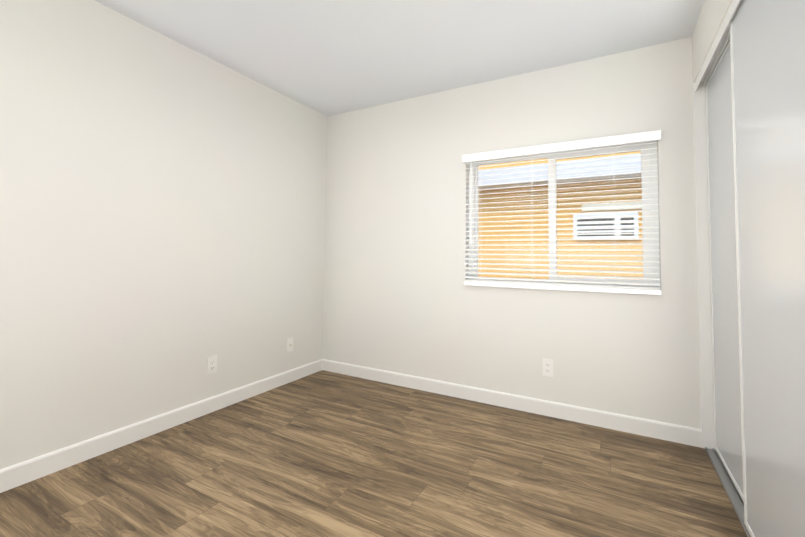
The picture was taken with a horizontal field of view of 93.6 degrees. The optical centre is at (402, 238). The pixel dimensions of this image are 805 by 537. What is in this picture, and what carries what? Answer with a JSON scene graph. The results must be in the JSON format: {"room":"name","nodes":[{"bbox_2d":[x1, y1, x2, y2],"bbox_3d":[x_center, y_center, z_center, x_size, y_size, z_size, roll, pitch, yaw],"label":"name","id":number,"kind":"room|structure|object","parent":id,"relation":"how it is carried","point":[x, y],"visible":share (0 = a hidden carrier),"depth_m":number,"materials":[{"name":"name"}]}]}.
{"room":"empty bedroom","nodes":[
{"label":"empty bedroom","id":0,"kind":"room"},
{"bbox_2d":[0,0,327,468],"bbox_3d":[-1.714,-0.061,2.064,0.150,2.440,4.000,-1,-3,29],"label":"wall","id":1,"kind":"structure","parent":0,"point":[162,214],"depth_m":2.20,"materials":[{"name":"paint"}]},
{"bbox_2d":[0,359,322,492],"bbox_3d":[-1.658,1.106,1.970,0.013,0.100,3.700,-1,-3,29],"label":"baseboard","id":2,"kind":"structure","parent":1,"relation":"attached to","point":[21,473],"depth_m":2.16,"materials":[{"name":"white wood"}]},
{"bbox_2d":[207,355,216,374],"bbox_3d":[-1.310,0.872,2.603,0.008,0.115,0.070,-1,-3,29],"label":"electrical outlet","id":3,"kind":"object","parent":1,"relation":"attached to","point":[211,364],"visible":1,"depth_m":2.60,"materials":[{"name":"white plastic"}]},
{"bbox_2d":[287,337,292,351],"bbox_3d":[-0.957,0.909,3.226,0.016,0.115,0.070,-1,-3,29],"label":"outlet","id":4,"kind":"object","parent":1,"relation":"attached to","point":[289,344],"visible":1,"depth_m":3.22,"materials":[{"name":"white plastic"}]},
{"bbox_2d":[0,370,746,536],"bbox_3d":[-0.093,1.184,1.091,3.900,0.100,4.000,-1,-3,29],"label":"floor","id":5,"kind":"structure","parent":0,"point":[322,453],"depth_m":1.84,"materials":[{"name":"wood"}]},
{"bbox_2d":[705,447,750,536],"bbox_3d":[1.366,1.162,1.424,0.080,0.012,1.662,-1,-3,29],"label":"floor track","id":6,"kind":"object","parent":5,"relation":"on","point":[735,499],"visible":0.5,"depth_m":1.80,"materials":[{"name":"silver metal"}]},
{"bbox_2d":[94,0,704,115],"bbox_3d":[-0.062,-1.363,1.211,3.900,0.120,4.000,-1,-3,29],"label":"ceiling","id":7,"kind":"structure","parent":0,"point":[330,57],"depth_m":2.34,"materials":[{"name":"paint"}]},
{"bbox_2d":[322,37,700,428],"bbox_3d":[0.926,0.005,2.793,3.750,2.440,0.150,-1,-3,29],"label":"wall","id":8,"kind":"structure","parent":0,"point":[400,297],"depth_m":2.81,"materials":[{"name":"paint"}]},
{"bbox_2d":[322,359,701,447],"bbox_3d":[0.489,1.175,2.881,2.847,0.100,0.013,-1,-3,29],"label":"baseboard","id":9,"kind":"structure","parent":8,"relation":"attached to","point":[686,435],"depth_m":2.63,"materials":[{"name":"white wood"}]},
{"bbox_2d":[543,358,552,376],"bbox_3d":[1.005,0.892,2.610,0.070,0.115,0.008,-1,-3,29],"label":"electrical outlet","id":10,"kind":"object","parent":8,"relation":"attached to","point":[547,367],"visible":1,"depth_m":2.61,"materials":[{"name":"white plastic"}]},
{"bbox_2d":[468,141,659,286],"bbox_3d":[1.092,-0.148,2.734,1.260,1.020,0.055,-1,-3,29],"label":"window","id":11,"kind":"structure","parent":8,"relation":"in","point":[643,174],"depth_m":2.65,"materials":[{"name":"white plastic"}]},
{"bbox_2d":[462,130,660,294],"bbox_3d":[1.036,-0.154,2.637,1.282,1.013,0.077,-1,-3,29],"label":"window blinds","id":12,"kind":"object","parent":11,"relation":"attached to","point":[640,137],"visible":0.96,"depth_m":2.58,"materials":[{"name":"white plastic"}]},
{"bbox_2d":[692,0,731,82],"bbox_3d":[0.901,-0.098,0.605,0.120,2.440,3.700,-1,-3,29],"label":"wall","id":13,"kind":"structure","parent":0,"point":[710,19],"depth_m":1.96,"materials":[{"name":"paint"}]},
{"bbox_2d":[693,82,714,449],"bbox_3d":[1.386,0.094,1.470,0.122,2.150,1.700,-1,-3,29],"label":"door frame","id":14,"kind":"structure","parent":13,"relation":"attached to","point":[703,279],"depth_m":2.21,"materials":[{"name":"white wood"}]},
{"bbox_2d":[695,0,740,90],"bbox_3d":[1.397,-0.951,1.520,0.104,0.058,1.662,-1,-3,29],"label":"rail","id":15,"kind":"object","parent":13,"relation":"attached to","point":[721,39],"visible":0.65,"depth_m":1.85,"materials":[{"name":"white"}]},
{"bbox_2d":[705,38,743,501],"bbox_3d":[1.573,0.114,1.792,0.022,2.112,0.906,-1,-3,29],"label":"closet door","id":16,"kind":"structure","parent":13,"relation":"in","point":[724,313],"depth_m":1.93,"materials":[{"name":"grey"}]},
{"bbox_2d":[730,0,804,536],"bbox_3d":[1.183,0.080,1.172,0.022,2.112,0.930,-1,-3,29],"label":"closet door","id":17,"kind":"structure","parent":13,"relation":"in","point":[767,43],"depth_m":1.25,"materials":[{"name":"grey"}]},
{"label":"outside","id":18,"kind":"structure","parent":0,"visible":0},
{"bbox_3d":[1.591,1.407,3.693,10.000,0.060,2.200,-1,-3,29],"label":"ground","id":19,"kind":"structure","parent":18,"visible":0},
{"bbox_2d":[478,151,642,279],"bbox_3d":[2.131,-0.271,4.703,10.000,3.400,0.570,-1,-3,29],"label":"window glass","id":20,"kind":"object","parent":19,"relation":"on","point":[568,180],"depth_m":4.72,"materials":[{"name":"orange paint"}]}
]}

